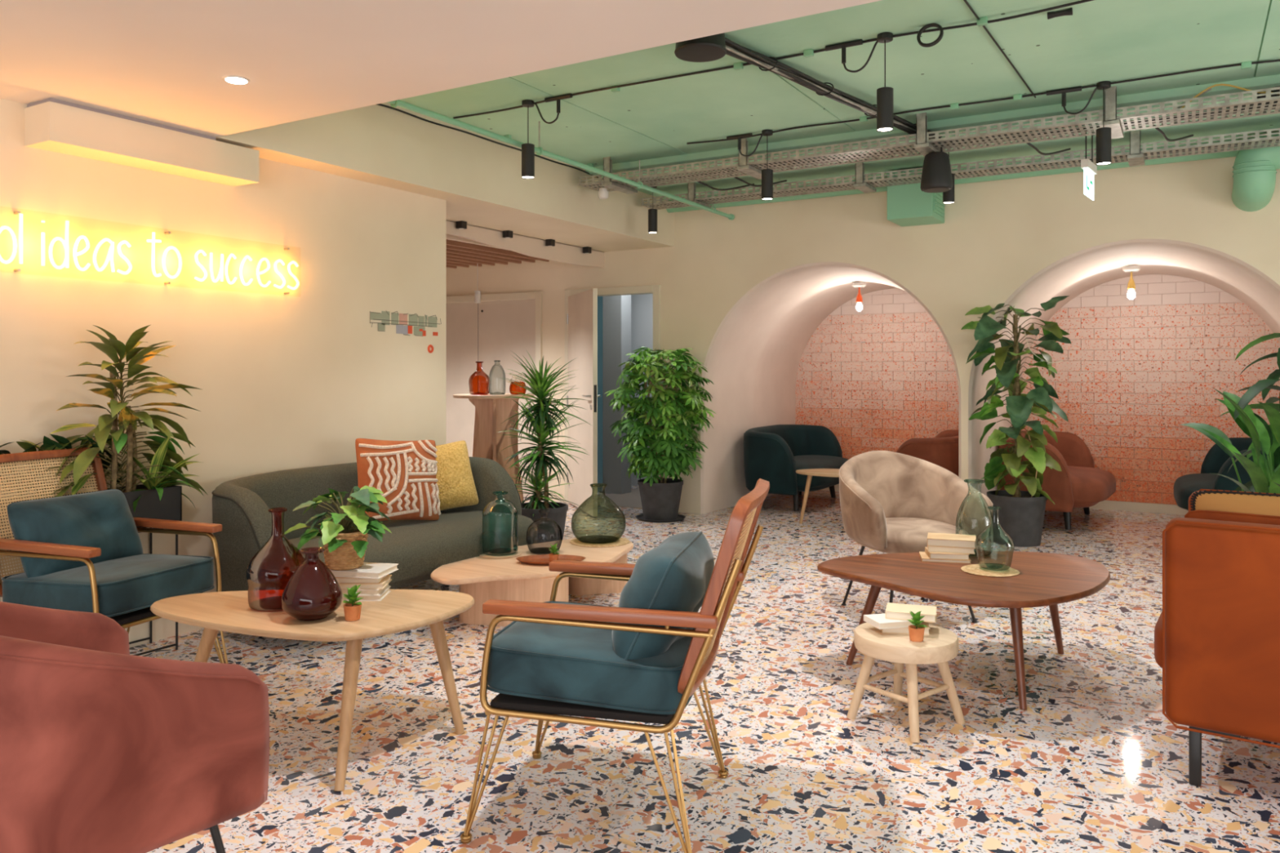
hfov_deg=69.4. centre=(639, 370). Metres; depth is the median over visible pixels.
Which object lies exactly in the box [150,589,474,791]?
coffee table
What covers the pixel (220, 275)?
sign
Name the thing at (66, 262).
sign
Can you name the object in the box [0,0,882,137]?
ceiling
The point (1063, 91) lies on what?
cable
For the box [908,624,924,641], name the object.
pot
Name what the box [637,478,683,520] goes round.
pot
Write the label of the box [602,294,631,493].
doorway
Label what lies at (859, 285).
lamp
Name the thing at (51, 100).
trim
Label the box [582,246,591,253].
light
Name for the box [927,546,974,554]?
book
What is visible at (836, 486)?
baseboard
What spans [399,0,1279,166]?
ceiling
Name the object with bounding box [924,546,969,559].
book
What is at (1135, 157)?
cable tray
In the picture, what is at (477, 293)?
socket
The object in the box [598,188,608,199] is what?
ceiling sensor
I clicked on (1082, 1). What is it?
cable
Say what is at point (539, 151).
pipe
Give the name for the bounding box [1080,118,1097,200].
exit sign
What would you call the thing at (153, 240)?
sign
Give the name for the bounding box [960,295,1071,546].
philodendron
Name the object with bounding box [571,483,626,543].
glass bottle
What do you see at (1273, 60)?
cable
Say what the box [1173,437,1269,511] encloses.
loveseat
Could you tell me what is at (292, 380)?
wall
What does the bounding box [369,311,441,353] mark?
wall decoration
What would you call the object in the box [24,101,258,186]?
air conditioner
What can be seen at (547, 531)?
pot
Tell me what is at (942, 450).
loveseat
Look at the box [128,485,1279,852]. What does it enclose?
floor
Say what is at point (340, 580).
book
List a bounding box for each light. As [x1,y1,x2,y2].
[222,75,250,84]
[455,221,466,229]
[502,230,512,238]
[545,239,555,246]
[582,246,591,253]
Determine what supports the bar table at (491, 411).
on the floor
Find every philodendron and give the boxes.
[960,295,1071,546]
[1219,333,1279,492]
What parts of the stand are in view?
rail, leg, rail, leg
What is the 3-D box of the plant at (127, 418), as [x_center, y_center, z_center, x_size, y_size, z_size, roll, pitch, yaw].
[-2.251,0.199,4.074,0.464,0.804,0.773,0,0,31]
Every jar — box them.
[506,371,528,394]
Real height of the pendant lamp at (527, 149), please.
0.450 m
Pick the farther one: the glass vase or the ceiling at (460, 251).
the ceiling at (460, 251)
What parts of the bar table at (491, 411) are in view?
leg, leg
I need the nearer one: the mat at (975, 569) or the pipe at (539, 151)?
the mat at (975, 569)
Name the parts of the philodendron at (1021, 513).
vine stem, vine stem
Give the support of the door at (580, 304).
in the wall at (995, 236)
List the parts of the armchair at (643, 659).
leg, leg, armrest, frame, armrest, frame, leg, leg, frame, cane panel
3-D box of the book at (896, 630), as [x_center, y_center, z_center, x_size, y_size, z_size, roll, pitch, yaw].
[0.992,0.959,3.470,0.170,0.026,0.125,0,0,11]
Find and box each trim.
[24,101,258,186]
[26,97,215,140]
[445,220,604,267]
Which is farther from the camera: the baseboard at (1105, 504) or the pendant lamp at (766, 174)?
the baseboard at (1105, 504)
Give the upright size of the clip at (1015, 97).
0.030 m
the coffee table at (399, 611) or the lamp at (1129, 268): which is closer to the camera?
the coffee table at (399, 611)
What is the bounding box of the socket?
[474,290,480,303]
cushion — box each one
[2,554,213,615]
[355,438,440,520]
[435,440,478,511]
[487,602,694,711]
[1154,611,1162,667]
[1184,510,1279,524]
[1190,489,1279,515]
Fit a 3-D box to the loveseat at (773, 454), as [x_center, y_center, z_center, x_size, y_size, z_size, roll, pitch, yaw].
[1.569,0.933,9.095,0.836,0.746,1.445,0,0,31]
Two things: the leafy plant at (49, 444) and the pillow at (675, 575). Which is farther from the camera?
the leafy plant at (49, 444)
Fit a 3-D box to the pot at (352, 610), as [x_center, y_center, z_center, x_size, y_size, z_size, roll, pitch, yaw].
[-0.969,0.815,3.117,0.060,0.051,0.059,0,0,31]
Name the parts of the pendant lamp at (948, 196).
lamp shade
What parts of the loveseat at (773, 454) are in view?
leg, seat, leg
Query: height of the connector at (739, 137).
0.154 m
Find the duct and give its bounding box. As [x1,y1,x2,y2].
[1231,133,1279,211]
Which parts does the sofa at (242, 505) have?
seat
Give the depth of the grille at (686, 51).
4.28 m
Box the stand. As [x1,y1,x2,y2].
[0,484,182,655]
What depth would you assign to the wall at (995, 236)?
7.67 m
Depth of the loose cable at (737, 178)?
6.93 m
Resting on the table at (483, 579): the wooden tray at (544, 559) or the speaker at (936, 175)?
the wooden tray at (544, 559)
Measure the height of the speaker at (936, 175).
0.270 m
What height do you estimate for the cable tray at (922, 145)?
0.210 m
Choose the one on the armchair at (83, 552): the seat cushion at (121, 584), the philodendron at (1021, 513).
the seat cushion at (121, 584)
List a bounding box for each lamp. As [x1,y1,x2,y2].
[521,99,534,178]
[648,183,657,233]
[761,128,773,200]
[852,281,866,311]
[876,31,893,132]
[942,151,954,204]
[1096,80,1111,165]
[1122,265,1140,299]
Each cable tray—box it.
[578,85,1279,194]
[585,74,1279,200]
[641,128,1279,209]
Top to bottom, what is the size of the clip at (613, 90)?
0.030 m
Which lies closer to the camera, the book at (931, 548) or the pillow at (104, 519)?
the pillow at (104, 519)
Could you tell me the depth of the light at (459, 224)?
7.04 m
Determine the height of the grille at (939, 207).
0.300 m
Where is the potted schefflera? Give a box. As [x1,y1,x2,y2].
[604,346,715,522]
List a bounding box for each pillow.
[7,489,143,577]
[611,531,714,659]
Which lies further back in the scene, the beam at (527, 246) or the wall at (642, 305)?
the wall at (642, 305)
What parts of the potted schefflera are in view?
stem, stem, stem, stem, stem, stem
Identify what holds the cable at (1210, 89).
attached to the cable tray at (922, 145)
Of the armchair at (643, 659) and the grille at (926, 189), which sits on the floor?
the armchair at (643, 659)
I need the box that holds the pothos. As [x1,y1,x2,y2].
[284,485,391,570]
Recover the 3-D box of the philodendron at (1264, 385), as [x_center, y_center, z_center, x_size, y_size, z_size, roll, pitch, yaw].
[3.018,0.540,4.154,0.773,1.520,0.744,0,0,-22]
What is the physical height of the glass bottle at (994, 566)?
0.264 m
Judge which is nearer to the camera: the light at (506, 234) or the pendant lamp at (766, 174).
the pendant lamp at (766, 174)
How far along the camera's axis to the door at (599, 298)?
9.91 m
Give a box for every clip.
[610,84,620,93]
[733,62,743,70]
[803,48,813,57]
[859,115,867,122]
[950,102,959,110]
[977,16,988,26]
[1013,93,1022,101]
[1240,61,1251,69]
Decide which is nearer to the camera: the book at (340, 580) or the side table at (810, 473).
the book at (340, 580)
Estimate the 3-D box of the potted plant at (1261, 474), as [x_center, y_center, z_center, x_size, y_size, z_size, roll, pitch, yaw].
[2.762,0.679,3.924,0.723,1.242,0.688,0,0,15]
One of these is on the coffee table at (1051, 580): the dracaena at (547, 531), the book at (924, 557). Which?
the book at (924, 557)
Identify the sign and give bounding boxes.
[0,210,22,263]
[41,220,69,269]
[72,235,132,275]
[146,231,161,277]
[161,245,182,284]
[194,249,253,285]
[256,257,299,294]
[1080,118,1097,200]
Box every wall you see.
[0,98,445,648]
[445,156,1279,514]
[631,293,653,486]
[795,274,1279,505]
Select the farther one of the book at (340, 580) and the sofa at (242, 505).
the sofa at (242, 505)
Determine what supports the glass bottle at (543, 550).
on the table at (483, 579)
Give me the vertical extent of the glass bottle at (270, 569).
0.343 m
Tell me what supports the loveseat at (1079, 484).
on the floor
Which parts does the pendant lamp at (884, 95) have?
lamp shade, cord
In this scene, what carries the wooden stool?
on the floor
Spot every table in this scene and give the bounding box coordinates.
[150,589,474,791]
[431,537,633,626]
[453,393,533,502]
[795,468,839,523]
[817,551,1110,709]
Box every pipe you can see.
[386,99,734,220]
[666,146,1241,213]
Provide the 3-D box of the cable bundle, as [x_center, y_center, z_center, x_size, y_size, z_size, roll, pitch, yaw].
[1.042,-1.532,5.081,0.105,0.104,2.670,0,0,43]
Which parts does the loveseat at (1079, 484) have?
leg, leg, seat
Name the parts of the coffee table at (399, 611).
leg, leg, leg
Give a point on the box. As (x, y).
(908, 205)
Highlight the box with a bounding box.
[887,168,944,226]
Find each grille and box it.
[674,42,726,62]
[922,186,950,192]
[933,191,944,217]
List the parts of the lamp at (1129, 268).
bulb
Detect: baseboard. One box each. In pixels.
[822,484,839,491]
[1088,500,1188,515]
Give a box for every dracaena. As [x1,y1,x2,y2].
[103,436,204,512]
[496,350,591,543]
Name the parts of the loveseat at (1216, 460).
seat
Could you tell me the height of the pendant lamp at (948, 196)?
0.402 m
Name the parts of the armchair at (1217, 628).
arm, leg, arm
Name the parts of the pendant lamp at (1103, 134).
lamp shade, cord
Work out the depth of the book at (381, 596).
3.37 m
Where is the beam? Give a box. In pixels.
[215,102,674,252]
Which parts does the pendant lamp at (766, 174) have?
cord, lamp shade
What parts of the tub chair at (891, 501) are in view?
leg, leg, seat, leg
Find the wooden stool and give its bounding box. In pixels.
[846,622,965,742]
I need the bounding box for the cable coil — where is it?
[916,22,943,47]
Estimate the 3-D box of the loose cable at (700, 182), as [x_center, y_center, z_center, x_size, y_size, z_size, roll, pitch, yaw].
[0.627,-1.423,7.098,0.631,0.086,0.060,0,0,-36]
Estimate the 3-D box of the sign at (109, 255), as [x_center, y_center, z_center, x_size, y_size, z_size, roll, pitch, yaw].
[-2.446,-0.519,4.191,0.052,0.159,0.263,0,0,31]
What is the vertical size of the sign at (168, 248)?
0.184 m
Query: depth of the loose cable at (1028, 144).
5.94 m
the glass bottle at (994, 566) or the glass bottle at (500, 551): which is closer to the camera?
the glass bottle at (994, 566)
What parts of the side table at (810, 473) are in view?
leg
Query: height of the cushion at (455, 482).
0.431 m
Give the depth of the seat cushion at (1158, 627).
3.07 m
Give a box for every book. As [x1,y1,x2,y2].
[329,562,398,578]
[335,574,389,583]
[338,574,391,589]
[341,583,390,595]
[342,586,391,601]
[863,613,912,629]
[881,621,929,635]
[884,602,936,622]
[919,551,971,564]
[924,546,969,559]
[927,532,976,548]
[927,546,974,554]
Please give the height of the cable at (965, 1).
0.009 m
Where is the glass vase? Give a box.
[280,546,342,620]
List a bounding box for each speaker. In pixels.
[674,32,726,62]
[920,146,952,192]
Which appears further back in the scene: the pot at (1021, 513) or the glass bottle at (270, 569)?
the pot at (1021, 513)
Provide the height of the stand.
0.760 m
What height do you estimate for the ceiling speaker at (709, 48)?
0.103 m
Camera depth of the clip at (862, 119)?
5.76 m
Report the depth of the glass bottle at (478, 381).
7.51 m
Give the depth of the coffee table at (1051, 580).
3.82 m
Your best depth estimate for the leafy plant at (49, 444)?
3.93 m
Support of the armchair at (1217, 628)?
on the floor
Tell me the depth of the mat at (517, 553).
5.07 m
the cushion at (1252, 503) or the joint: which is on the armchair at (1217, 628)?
the cushion at (1252, 503)
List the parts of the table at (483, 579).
leg, leg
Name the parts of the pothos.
stem, stem, stem, stem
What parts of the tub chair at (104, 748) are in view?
leg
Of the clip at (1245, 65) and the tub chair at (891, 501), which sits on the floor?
the tub chair at (891, 501)
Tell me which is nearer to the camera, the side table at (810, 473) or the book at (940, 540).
the book at (940, 540)
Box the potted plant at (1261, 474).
[1178,387,1279,493]
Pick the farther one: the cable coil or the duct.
the duct
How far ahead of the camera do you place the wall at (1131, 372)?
8.65 m
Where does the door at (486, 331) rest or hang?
in the wall at (995, 236)
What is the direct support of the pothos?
on the book at (368, 570)
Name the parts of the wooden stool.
leg, leg, seat, leg, leg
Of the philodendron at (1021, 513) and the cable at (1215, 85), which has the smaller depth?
the cable at (1215, 85)
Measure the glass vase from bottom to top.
0.232 m
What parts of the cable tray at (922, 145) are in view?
cable coil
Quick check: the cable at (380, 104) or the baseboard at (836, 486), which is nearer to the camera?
the cable at (380, 104)
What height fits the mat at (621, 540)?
0.008 m
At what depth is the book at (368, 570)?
3.38 m
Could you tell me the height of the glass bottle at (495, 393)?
0.281 m
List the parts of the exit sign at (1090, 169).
light panel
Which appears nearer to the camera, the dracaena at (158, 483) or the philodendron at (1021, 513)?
the dracaena at (158, 483)
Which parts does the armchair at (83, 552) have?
cane panel, frame, armrest, frame, frame, armrest, leg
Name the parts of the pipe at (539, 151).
hanger rod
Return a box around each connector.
[532,93,572,124]
[726,133,762,156]
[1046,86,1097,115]
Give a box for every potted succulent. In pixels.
[342,584,364,621]
[548,543,559,561]
[906,610,927,641]
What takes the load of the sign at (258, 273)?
attached to the wall at (292, 380)
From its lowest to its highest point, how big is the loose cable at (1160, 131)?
0.086 m
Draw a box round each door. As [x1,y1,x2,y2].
[445,291,542,497]
[564,284,660,516]
[597,296,602,491]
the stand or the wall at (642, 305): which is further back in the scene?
the wall at (642, 305)
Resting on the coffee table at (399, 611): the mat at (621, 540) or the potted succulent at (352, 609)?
the potted succulent at (352, 609)
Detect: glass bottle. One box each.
[246,506,305,611]
[468,361,489,394]
[482,491,518,555]
[488,364,505,394]
[525,509,562,554]
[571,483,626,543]
[955,479,993,555]
[974,506,1014,570]
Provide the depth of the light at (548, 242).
8.02 m
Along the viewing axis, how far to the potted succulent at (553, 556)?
4.89 m
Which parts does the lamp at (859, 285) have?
bulb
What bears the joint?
attached to the ceiling at (1112, 41)
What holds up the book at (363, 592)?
on the book at (381, 596)
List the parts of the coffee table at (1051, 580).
leg, leg, leg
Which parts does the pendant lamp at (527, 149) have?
cord, lamp shade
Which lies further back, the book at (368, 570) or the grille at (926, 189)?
the grille at (926, 189)
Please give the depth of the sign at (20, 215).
3.88 m
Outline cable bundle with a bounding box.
[724,37,942,139]
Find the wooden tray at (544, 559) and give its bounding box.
[515,554,586,564]
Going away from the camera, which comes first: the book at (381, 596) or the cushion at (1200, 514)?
the cushion at (1200, 514)
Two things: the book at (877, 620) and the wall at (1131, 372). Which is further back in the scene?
the wall at (1131, 372)
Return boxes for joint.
[1047,8,1072,19]
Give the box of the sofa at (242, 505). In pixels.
[211,456,537,641]
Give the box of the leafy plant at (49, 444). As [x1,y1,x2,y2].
[0,427,126,495]
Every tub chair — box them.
[0,601,269,852]
[838,450,993,622]
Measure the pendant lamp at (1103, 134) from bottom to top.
0.447 m
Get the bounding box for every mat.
[479,551,521,558]
[569,537,629,546]
[960,564,1019,577]
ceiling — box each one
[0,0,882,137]
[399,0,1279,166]
[445,234,549,268]
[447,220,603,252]
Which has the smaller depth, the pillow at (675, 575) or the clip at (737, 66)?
the pillow at (675, 575)
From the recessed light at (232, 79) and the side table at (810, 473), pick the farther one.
the side table at (810, 473)
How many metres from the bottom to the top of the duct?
0.450 m
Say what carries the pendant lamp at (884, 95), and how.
hanging from the ceiling at (1112, 41)
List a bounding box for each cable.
[376,103,603,179]
[453,0,1094,119]
[686,59,1279,144]
[694,178,754,191]
[729,174,786,186]
[825,39,878,72]
[963,0,1035,97]
[1022,139,1071,155]
[1154,124,1193,141]
[1177,88,1211,108]
[1180,84,1279,108]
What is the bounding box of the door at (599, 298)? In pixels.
[597,296,602,491]
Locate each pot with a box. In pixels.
[343,602,361,621]
[521,502,568,543]
[548,553,558,561]
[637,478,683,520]
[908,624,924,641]
[986,489,1047,546]
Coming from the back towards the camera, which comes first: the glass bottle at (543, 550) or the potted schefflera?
the potted schefflera
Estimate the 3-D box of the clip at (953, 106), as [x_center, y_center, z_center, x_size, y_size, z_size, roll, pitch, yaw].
[1.870,-1.567,5.496,0.044,0.030,0.032,0,0,31]
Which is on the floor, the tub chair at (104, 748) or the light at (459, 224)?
the tub chair at (104, 748)
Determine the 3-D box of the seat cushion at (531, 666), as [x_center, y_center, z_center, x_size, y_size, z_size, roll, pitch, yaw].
[-0.107,0.838,2.756,0.585,0.163,0.545,3,1,14]
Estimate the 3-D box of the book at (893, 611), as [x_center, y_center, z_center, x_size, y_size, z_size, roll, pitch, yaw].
[1.019,0.910,3.477,0.180,0.028,0.130,0,0,19]
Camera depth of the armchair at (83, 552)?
3.58 m
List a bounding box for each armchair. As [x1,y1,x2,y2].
[0,447,228,663]
[459,478,769,852]
[1154,488,1279,786]
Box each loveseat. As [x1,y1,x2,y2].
[743,424,848,511]
[896,429,958,475]
[998,430,1115,529]
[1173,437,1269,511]
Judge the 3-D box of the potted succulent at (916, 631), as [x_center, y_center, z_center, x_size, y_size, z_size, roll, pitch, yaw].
[0.997,0.917,3.334,0.064,0.110,0.080,0,0,-8]
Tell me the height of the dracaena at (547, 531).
1.455 m
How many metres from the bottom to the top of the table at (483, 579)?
0.275 m
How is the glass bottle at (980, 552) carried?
on the coffee table at (1051, 580)
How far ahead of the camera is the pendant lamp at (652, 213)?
7.58 m
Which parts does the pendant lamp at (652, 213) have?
lamp shade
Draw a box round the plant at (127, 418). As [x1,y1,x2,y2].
[30,324,208,499]
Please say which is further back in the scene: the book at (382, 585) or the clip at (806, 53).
the clip at (806, 53)
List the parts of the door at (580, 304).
handle, lock plate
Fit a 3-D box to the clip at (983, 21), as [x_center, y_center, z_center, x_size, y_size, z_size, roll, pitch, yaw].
[1.540,-1.567,4.157,0.044,0.030,0.032,0,0,31]
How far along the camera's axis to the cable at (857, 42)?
4.45 m
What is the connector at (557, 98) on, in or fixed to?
attached to the ceiling at (1112, 41)
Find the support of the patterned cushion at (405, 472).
on the sofa at (242, 505)

